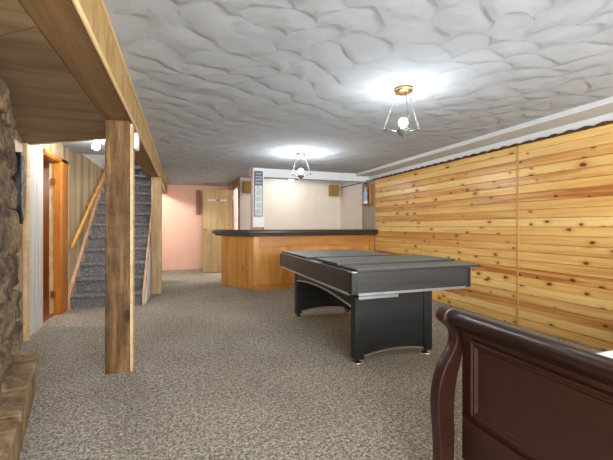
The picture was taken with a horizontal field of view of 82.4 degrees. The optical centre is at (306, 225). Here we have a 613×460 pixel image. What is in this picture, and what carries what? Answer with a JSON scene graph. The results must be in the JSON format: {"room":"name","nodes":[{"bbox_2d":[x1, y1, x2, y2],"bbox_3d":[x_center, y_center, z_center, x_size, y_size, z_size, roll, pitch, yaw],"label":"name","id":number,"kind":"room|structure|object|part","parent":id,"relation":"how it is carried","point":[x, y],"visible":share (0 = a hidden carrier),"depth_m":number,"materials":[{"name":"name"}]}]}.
{"room":"basement recreation room","nodes":[
{"label":"basement recreation room","id":0,"kind":"room"},
{"bbox_2d":[12,128,22,354],"bbox_3d":[-2.113,0.035,2.355,0.097,2.230,2.764,0,0,-34],"label":"wall","id":1,"kind":"structure","parent":0,"point":[18,141],"depth_m":3.28,"materials":[{"name":"beige paint"}]},
{"bbox_2d":[12,152,25,223],"bbox_3d":[-2.384,-0.310,2.905,0.064,0.589,0.348,0,0,-34],"label":"plaque","id":2,"kind":"object","parent":1,"relation":"attached to","point":[19,178],"visible":0.72,"depth_m":2.81,"materials":[{"name":"metal"}]},
{"bbox_2d":[0,0,104,143],"bbox_3d":[-1.325,-0.845,0.607,0.948,0.030,6.630,0,0,-20],"label":"ceiling","id":3,"kind":"structure","parent":1,"relation":"attached to","point":[50,104],"depth_m":2.11,"materials":[{"name":"brown wood"}]},
{"bbox_2d":[43,168,48,294],"bbox_3d":[-4.115,0.100,4.324,1.730,2.100,3.100,0,0,-20],"label":"wall","id":4,"kind":"structure","parent":0,"point":[45,171],"depth_m":5.79,"materials":[{"name":"brown wood"}]},
{"bbox_2d":[43,157,53,168],"bbox_3d":[-4.115,-0.980,4.324,1.730,0.060,3.100,0,0,-20],"label":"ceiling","id":5,"kind":"structure","parent":0,"point":[46,162],"depth_m":5.32,"materials":[{"name":"brown wood"}]},
{"bbox_2d":[30,143,103,335],"bbox_3d":[-3.831,0.005,6.223,0.065,2.290,5.710,0,0,-20],"label":"wall","id":6,"kind":"structure","parent":0,"point":[85,175],"depth_m":4.16,"materials":[{"name":"brown wood"}]},
{"bbox_2d":[23,143,29,341],"bbox_3d":[-2.825,0.161,3.511,0.060,1.978,0.075,0,0,-20],"label":"trim","id":7,"kind":"structure","parent":6,"relation":"attached to","point":[26,147],"depth_m":3.48,"materials":[{"name":"brown wood"}]},
{"bbox_2d":[49,163,55,313],"bbox_3d":[-3.383,0.164,4.803,0.080,1.948,0.646,0,0,-20],"label":"door","id":8,"kind":"structure","parent":6,"relation":"in","point":[52,182],"depth_m":4.53,"materials":[{"name":"brown wood"}]},
{"bbox_2d":[43,149,67,314],"bbox_3d":[-3.164,0.133,4.377,0.091,2.034,0.844,0,0,-20],"label":"trim","id":9,"kind":"structure","parent":6,"relation":"attached to","point":[60,165],"depth_m":4.54,"materials":[{"name":"orange wood"}]},
{"bbox_2d":[30,138,104,144],"bbox_3d":[-2.321,-0.951,3.435,1.130,0.254,0.018,0,0,15],"label":"trim","id":10,"kind":"structure","parent":6,"relation":"attached to","point":[103,138],"depth_m":3.43,"materials":[{"name":"brown wood"}]},
{"bbox_2d":[68,162,68,293],"bbox_3d":[-3.284,0.135,4.812,0.018,2.030,0.055,0,0,-20],"label":"trim","id":11,"kind":"structure","parent":6,"relation":"attached to","point":[68,162],"depth_m":4.82,"materials":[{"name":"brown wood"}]},
{"bbox_2d":[69,170,104,248],"bbox_3d":[-3.670,-0.503,6.011,0.095,1.657,2.644,0,0,-20],"label":"handrail","id":12,"kind":"object","parent":6,"relation":"attached to","point":[88,208],"visible":0.91,"depth_m":5.51,"materials":[{"name":"brown wood"}]},
{"bbox_2d":[83,154,104,169],"bbox_3d":[-3.620,-2.385,7.162,1.200,2.490,4.080,0,0,-20],"label":"wall","id":13,"kind":"structure","parent":0,"point":[99,160],"depth_m":6.72,"materials":[{"name":"white paint"}]},
{"bbox_2d":[162,184,228,270],"bbox_3d":[-2.344,0.035,9.566,5.370,2.230,0.100,0,0,-20],"label":"wall","id":14,"kind":"structure","parent":0,"point":[182,228],"depth_m":9.19,"materials":[{"name":"pink paint"}]},
{"bbox_2d":[196,190,199,213],"bbox_3d":[-2.880,-0.630,9.296,0.110,0.640,0.048,0,0,-20],"label":"board","id":15,"kind":"object","parent":14,"relation":"attached to","point":[197,191],"visible":1,"depth_m":9.27,"materials":[{"name":"brown wood"}]},
{"bbox_2d":[229,184,237,229],"bbox_3d":[-1.778,0.035,8.732,0.080,2.230,1.850,0,0,-20],"label":"wall","id":16,"kind":"structure","parent":0,"point":[230,186],"depth_m":8.75,"materials":[{"name":"white paint"}]},
{"bbox_2d":[232,177,239,229],"bbox_3d":[-1.672,0.037,8.275,0.024,2.226,1.124,0,0,-20],"label":"trim","id":17,"kind":"structure","parent":16,"relation":"attached to","point":[236,184],"depth_m":8.08,"materials":[{"name":"brown wood"}]},
{"bbox_2d":[237,189,237,229],"bbox_3d":[-0.740,0.035,9.095,2.120,2.230,1.840,0,0,-20],"label":"wall","id":18,"kind":"structure","parent":0,"point":[237,189],"depth_m":9.62,"materials":[{"name":"white paint"}]},
{"bbox_2d":[203,190,232,272],"bbox_3d":[-2.177,0.124,8.595,0.723,2.028,0.111,0,0,-9],"label":"door","id":19,"kind":"structure","parent":18,"relation":"in","point":[216,214],"depth_m":8.60,"materials":[{"name":"brown wood"}]},
{"bbox_2d":[240,177,340,229],"bbox_3d":[-0.330,0.035,8.222,2.470,2.230,0.080,0,0,-20],"label":"wall","id":20,"kind":"structure","parent":0,"point":[287,205],"depth_m":8.21,"materials":[{"name":"beige paint"}]},
{"bbox_2d":[242,181,250,192],"bbox_3d":[-1.299,-0.860,7.740,0.220,0.260,0.178,0,0,-20],"label":"speaker","id":21,"kind":"object","parent":20,"relation":"attached to","point":[246,185],"visible":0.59,"depth_m":7.65},
{"bbox_2d":[241,177,340,183],"bbox_3d":[-0.312,-1.056,8.172,2.440,0.043,0.024,0,0,-20],"label":"trim","id":22,"kind":"structure","parent":20,"relation":"attached to","point":[242,178],"depth_m":8.20,"materials":[{"name":"paint"}]},
{"bbox_2d":[329,185,338,195],"bbox_3d":[0.661,-0.850,8.434,0.220,0.260,0.178,0,0,-20],"label":"speaker","id":23,"kind":"object","parent":20,"relation":"attached to","point":[333,189],"visible":1,"depth_m":8.35},
{"bbox_2d":[18,269,604,459],"bbox_3d":[-0.984,1.171,3.630,7.170,0.058,12.500,0,0,-20],"label":"floor","id":24,"kind":"structure","parent":0,"point":[220,372],"depth_m":2.52,"materials":[{"name":"beige carpet"}]},
{"bbox_2d":[0,353,38,459],"bbox_3d":[-1.484,1.015,1.649,0.250,0.270,1.834,0,0,-33],"label":"hearth","id":25,"kind":"object","parent":24,"relation":"on","point":[17,395],"visible":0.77,"depth_m":1.82,"materials":[{"name":"stone"}]},
{"bbox_2d":[0,78,22,394],"bbox_3d":[-1.652,0.018,1.810,0.178,1.692,1.426,0,0,-32],"label":"fireplace","id":26,"kind":"object","parent":25,"relation":"on","point":[10,229],"visible":1,"depth_m":2.04,"materials":[{"name":"brown stone"}]},
{"bbox_2d":[68,161,150,309],"bbox_3d":[-3.339,-0.149,6.424,0.994,2.599,3.141,0,0,-20],"label":"staircase","id":27,"kind":"structure","parent":24,"relation":"on","point":[87,284],"depth_m":5.58,"materials":[{"name":"carpet"}]},
{"bbox_3d":[-2.807,-0.029,6.390,0.014,2.358,2.561,0,0,-20],"label":"panel","id":28,"kind":"part","parent":27,"relation":"part of","materials":[{"name":"white paint"}]},
{"bbox_2d":[105,119,134,373],"bbox_3d":[-1.487,0.162,2.794,0.193,1.977,0.120,0,0,-20],"label":"support post","id":29,"kind":"object","parent":24,"relation":"on","point":[119,150],"visible":1,"depth_m":2.74,"materials":[{"name":"brown wood"}]},
{"bbox_2d":[133,132,139,150],"bbox_3d":[-1.380,-0.682,2.842,0.039,0.135,0.100,0,0,-20],"label":"door chime","id":30,"kind":"object","parent":29,"relation":"attached to","point":[136,140],"visible":1,"depth_m":2.80,"materials":[{"name":"white plastic"}]},
{"bbox_2d":[151,177,161,293],"bbox_3d":[-2.562,0.162,5.978,0.163,1.977,0.140,0,0,-20],"label":"support post","id":31,"kind":"object","parent":24,"relation":"on","point":[156,182],"visible":1,"depth_m":5.91,"materials":[{"name":"brown wood"}]},
{"bbox_2d":[212,229,377,290],"bbox_3d":[-0.253,0.608,6.981,3.105,1.084,1.220,0,0,-20],"label":"bar counter","id":32,"kind":"object","parent":24,"relation":"on","point":[250,259],"depth_m":6.45,"materials":[{"name":"brown wood"}]},
{"bbox_3d":[-1.463,0.666,6.643,0.450,0.943,0.020,0,0,37],"label":"panel","id":33,"kind":"part","parent":32,"relation":"part of","materials":[{"name":"brown wood"}]},
{"bbox_3d":[-1.113,0.666,6.378,0.411,0.943,0.020,0,0,37],"label":"panel","id":34,"kind":"part","parent":32,"relation":"part of","materials":[{"name":"brown wood"}]},
{"bbox_3d":[-0.898,0.672,6.264,0.110,0.955,0.038,0,0,-20],"label":"corner post","id":35,"kind":"part","parent":32,"relation":"part of","materials":[{"name":"brown wood"}]},
{"bbox_2d":[251,168,263,229],"bbox_3d":[-0.910,-0.488,6.498,0.245,1.177,0.037,0,0,-20],"label":"pillar","id":36,"kind":"structure","parent":32,"relation":"on","point":[257,223],"depth_m":6.47,"materials":[{"name":"white paint"}]},
{"bbox_3d":[-1.009,-0.488,6.462,0.034,1.177,0.036,0,0,-20],"label":"trim","id":37,"kind":"part","parent":36,"relation":"part of","materials":[{"name":"brown wood"}]},
{"bbox_2d":[254,171,262,216],"bbox_3d":[-0.886,-0.598,6.471,0.165,0.845,0.026,0,0,-20],"label":"sign","id":38,"kind":"object","parent":36,"relation":"attached to","point":[258,175],"visible":1,"depth_m":6.46,"materials":[{"name":"white paper"}]},
{"bbox_2d":[215,234,374,235],"bbox_3d":[-0.238,0.143,7.027,3.045,0.077,1.145,0,0,-20],"label":"trim","id":39,"kind":"structure","parent":32,"relation":"on","point":[215,234],"depth_m":6.53,"materials":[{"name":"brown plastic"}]},
{"bbox_3d":[0.206,0.716,6.666,2.236,0.668,0.019,0,0,-20],"label":"panel","id":40,"kind":"part","parent":32,"relation":"part of","materials":[{"name":"brown wood"}]},
{"bbox_3d":[0.208,0.287,6.661,2.236,0.185,0.028,0,0,-20],"label":"rail","id":41,"kind":"part","parent":32,"relation":"part of","materials":[{"name":"brown wood"}]},
{"bbox_3d":[1.310,0.672,7.046,0.095,0.955,0.038,0,0,-20],"label":"corner post","id":42,"kind":"part","parent":32,"relation":"part of","materials":[{"name":"brown wood"}]},
{"bbox_2d":[280,252,470,364],"bbox_3d":[0.543,0.749,3.842,1.168,0.803,2.088,0,0,-20],"label":"pool table","id":43,"kind":"object","parent":24,"relation":"on","point":[390,310],"visible":0.82,"depth_m":3.02,"materials":[{"name":"black wood"}]},
{"bbox_3d":[-0.099,0.821,4.450,0.085,0.589,0.085,0,0,-20],"label":"leg","id":44,"kind":"part","parent":43,"relation":"part of","materials":[{"name":"black laminate"}]},
{"bbox_3d":[0.004,0.529,3.651,0.023,0.020,1.960,0,0,-20],"label":"trim","id":45,"kind":"part","parent":43,"relation":"part of","materials":[{"name":"silver metal"}]},
{"bbox_3d":[0.004,0.351,3.651,0.015,0.006,1.960,0,0,-20],"label":"trim","id":46,"kind":"part","parent":43,"relation":"part of","materials":[{"name":"black laminate"}]},
{"bbox_3d":[0.219,0.805,4.585,0.603,0.559,0.018,0,0,-20],"label":"panel","id":47,"kind":"part","parent":43,"relation":"part of","materials":[{"name":"black laminate"}]},
{"bbox_3d":[0.219,1.079,4.585,0.601,0.044,0.026,0,0,-20],"label":"arch trim","id":48,"kind":"part","parent":43,"relation":"part of","materials":[{"name":"silver metal"}]},
{"bbox_3d":[0.140,0.661,3.694,0.029,0.066,1.496,0,0,-20],"label":"arch trim","id":49,"kind":"part","parent":43,"relation":"part of","materials":[{"name":"silver metal"}]},
{"bbox_3d":[0.543,0.368,3.842,1.124,0.034,2.072,0,0,-20],"label":"rail","id":50,"kind":"part","parent":43,"relation":"part of","materials":[{"name":"black laminate"}]},
{"bbox_2d":[282,249,393,258],"bbox_3d":[0.341,0.337,4.301,1.065,0.020,0.980,0,0,-20],"label":"panel","id":51,"kind":"object","parent":43,"relation":"on","point":[306,254],"visible":0.89,"depth_m":4.16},
{"bbox_3d":[0.430,0.821,2.956,0.085,0.589,0.085,0,0,-20],"label":"leg","id":52,"kind":"part","parent":43,"relation":"part of","materials":[{"name":"black laminate"}]},
{"bbox_2d":[359,293,397,299],"bbox_3d":[0.601,0.565,2.885,0.458,0.026,0.158,0,0,-20],"label":"tray","id":53,"kind":"object","parent":43,"relation":"on","point":[383,295],"depth_m":2.79,"materials":[{"name":"silver metal"}]},
{"bbox_3d":[0.762,0.805,3.051,0.603,0.559,0.018,0,0,-20],"label":"panel","id":54,"kind":"part","parent":43,"relation":"part of","materials":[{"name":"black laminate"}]},
{"bbox_3d":[0.762,1.079,3.051,0.601,0.044,0.026,0,0,-20],"label":"arch trim","id":55,"kind":"part","parent":43,"relation":"part of","materials":[{"name":"silver metal"}]},
{"bbox_2d":[322,261,480,271],"bbox_3d":[0.821,0.337,3.155,1.185,0.020,0.720,0,0,-20],"label":"panel","id":56,"kind":"object","parent":43,"relation":"on","point":[442,264],"visible":0.56,"depth_m":2.89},
{"bbox_2d":[316,255,454,265],"bbox_3d":[0.737,0.316,3.311,1.200,0.020,0.510,0,0,-20],"label":"panel","id":57,"kind":"object","parent":56,"relation":"on","point":[363,260],"visible":1,"depth_m":3.20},
{"bbox_3d":[0.888,0.529,2.870,1.040,0.020,0.023,0,0,-20],"label":"trim","id":58,"kind":"part","parent":43,"relation":"part of","materials":[{"name":"silver metal"}]},
{"bbox_3d":[1.081,0.821,3.186,0.085,0.589,0.085,0,0,-20],"label":"leg","id":59,"kind":"part","parent":43,"relation":"part of","materials":[{"name":"black laminate"}]},
{"bbox_2d":[430,305,612,459],"bbox_3d":[1.928,0.569,1.145,2.384,1.163,1.630,0,0,-20],"label":"sleigh bed","id":60,"kind":"object","parent":24,"relation":"on","point":[526,396],"visible":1,"depth_m":1.24,"materials":[{"name":"brown wood"}]},
{"bbox_3d":[0.604,0.749,1.511,0.132,0.802,0.055,0,0,-20],"label":"foot post","id":61,"kind":"part","parent":60,"relation":"part of","materials":[{"name":"brown wood"}]},
{"bbox_3d":[0.880,0.388,0.773,0.062,0.062,1.518,0,0,-20],"label":"rail","id":62,"kind":"part","parent":60,"relation":"part of","materials":[{"name":"brown wood"}]},
{"bbox_3d":[0.911,0.625,0.776,0.016,0.320,1.415,0,0,-20],"label":"panel moulding","id":63,"kind":"part","parent":60,"relation":"part of","materials":[{"name":"brown wood"}]},
{"bbox_2d":[597,350,612,357],"bbox_3d":[1.943,0.681,1.126,2.081,0.213,1.361,0,0,-20],"label":"mattress","id":64,"kind":"object","parent":60,"relation":"on","point":[606,353],"visible":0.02,"depth_m":1.58,"materials":[{"name":"white fabric"}]},
{"bbox_2d":[61,0,612,186],"bbox_3d":[-0.341,-1.120,3.911,5.370,0.080,12.400,0,0,-20],"label":"ceiling","id":65,"kind":"structure","parent":0,"point":[224,89],"depth_m":2.43,"materials":[{"name":"paint"}]},
{"bbox_2d":[19,0,167,193],"bbox_3d":[-1.678,-0.952,3.355,0.210,0.255,12.045,0,0,-20],"label":"beam","id":66,"kind":"structure","parent":65,"relation":"attached to","point":[81,32],"depth_m":1.82,"materials":[{"name":"brown wood"}]},
{"bbox_3d":[-1.597,-0.836,3.383,0.024,0.024,12.045,0,0,-20],"label":"trim","id":67,"kind":"part","parent":66,"relation":"part of","materials":[{"name":"brown wood"}]},
{"bbox_3d":[-1.585,-1.065,3.388,0.014,0.029,12.045,0,0,-20],"label":"trim","id":68,"kind":"part","parent":66,"relation":"part of","materials":[{"name":"brown wood"}]},
{"bbox_2d":[92,140,99,149],"bbox_3d":[-2.548,-1.001,4.243,0.110,0.156,0.110,0,0,-20],"label":"light","id":69,"kind":"object","parent":65,"relation":"attached to","point":[96,146],"visible":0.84,"depth_m":4.22,"materials":[{"name":"white plastic"}]},
{"bbox_2d":[291,153,310,178],"bbox_3d":[-0.050,-0.879,5.190,0.283,0.399,0.300,0,0,-20],"label":"ceiling light","id":70,"kind":"object","parent":65,"relation":"hanging from","point":[300,171],"visible":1,"depth_m":5.17,"materials":[{"name":"white glass"}]},
{"bbox_2d":[382,86,419,138],"bbox_3d":[0.794,-0.879,2.747,0.283,0.399,0.300,0,0,-20],"label":"ceiling light","id":71,"kind":"object","parent":65,"relation":"hanging from","point":[403,131],"visible":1,"depth_m":2.72,"materials":[{"name":"white glass"}]},
{"bbox_3d":[0.668,-0.914,2.807,0.117,0.275,0.014,0,0,32],"label":"chain","id":72,"kind":"part","parent":71,"relation":"part of","materials":[{"name":"grey metal"}]},
{"bbox_3d":[0.761,-0.811,2.747,0.072,0.072,0.072,0,0,-20],"label":"bulb","id":73,"kind":"part","parent":71,"relation":"part of","materials":[{"name":"white glass"}]},
{"bbox_3d":[0.756,-0.914,2.636,0.014,0.275,0.118,0,0,2],"label":"chain","id":74,"kind":"part","parent":71,"relation":"part of","materials":[{"name":"grey metal"}]},
{"bbox_3d":[0.860,-0.914,2.798,0.118,0.275,0.014,0,0,-28],"label":"chain","id":75,"kind":"part","parent":71,"relation":"part of","materials":[{"name":"grey metal"}]},
{"bbox_2d":[340,113,612,350],"bbox_3d":[2.220,0.035,4.871,0.142,2.230,12.300,0,0,-20],"label":"wall","id":76,"kind":"structure","parent":0,"point":[536,217],"depth_m":4.01,"materials":[{"name":"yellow wood"}]},
{"bbox_2d":[248,168,368,182],"bbox_3d":[0.093,-1.000,6.998,2.489,0.159,0.230,0,0,-20],"label":"trim","id":77,"kind":"structure","parent":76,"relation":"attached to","point":[268,173],"depth_m":6.92,"materials":[{"name":"paint"}]},
{"bbox_3d":[1.026,0.105,8.071,0.012,2.090,1.110,0,0,-20],"label":"cream panel","id":78,"kind":"part","parent":76,"relation":"part of","materials":[{"name":"paint"}]},
{"bbox_2d":[362,180,372,205],"bbox_3d":[1.240,-0.686,7.208,0.146,0.522,0.280,0,0,-20],"label":"wall plaque","id":79,"kind":"object","parent":76,"relation":"attached to","point":[368,193],"visible":1,"depth_m":7.18,"materials":[{"name":"brown wood"}]},
{"bbox_3d":[1.298,0.105,7.292,0.018,2.090,0.540,0,0,-20],"label":"grey plank panel","id":80,"kind":"part","parent":76,"relation":"part of","materials":[{"name":"grey wood"}]},
{"bbox_3d":[1.918,0.107,5.550,0.015,2.085,3.158,0,0,-20],"label":"pine panel","id":81,"kind":"part","parent":76,"relation":"part of","materials":[{"name":"wood"}]},
{"bbox_2d":[341,121,612,187],"bbox_3d":[2.515,-0.942,3.841,0.031,0.042,10.040,0,0,-20],"label":"trim","id":82,"kind":"structure","parent":76,"relation":"attached to","point":[603,123],"depth_m":4.14,"materials":[{"name":"brown wood"}]},
{"bbox_2d":[356,96,612,176],"bbox_3d":[2.618,-1.052,3.134,0.309,0.054,8.740,0,0,-20],"label":"trim","id":83,"kind":"structure","parent":76,"relation":"attached to","point":[604,106],"depth_m":3.89,"materials":[{"name":"paint"}]},
{"bbox_3d":[3.335,0.107,1.552,0.015,2.085,5.278,0,0,-20],"label":"pine panel","id":84,"kind":"part","parent":76,"relation":"part of","materials":[{"name":"wood"}]}
]}

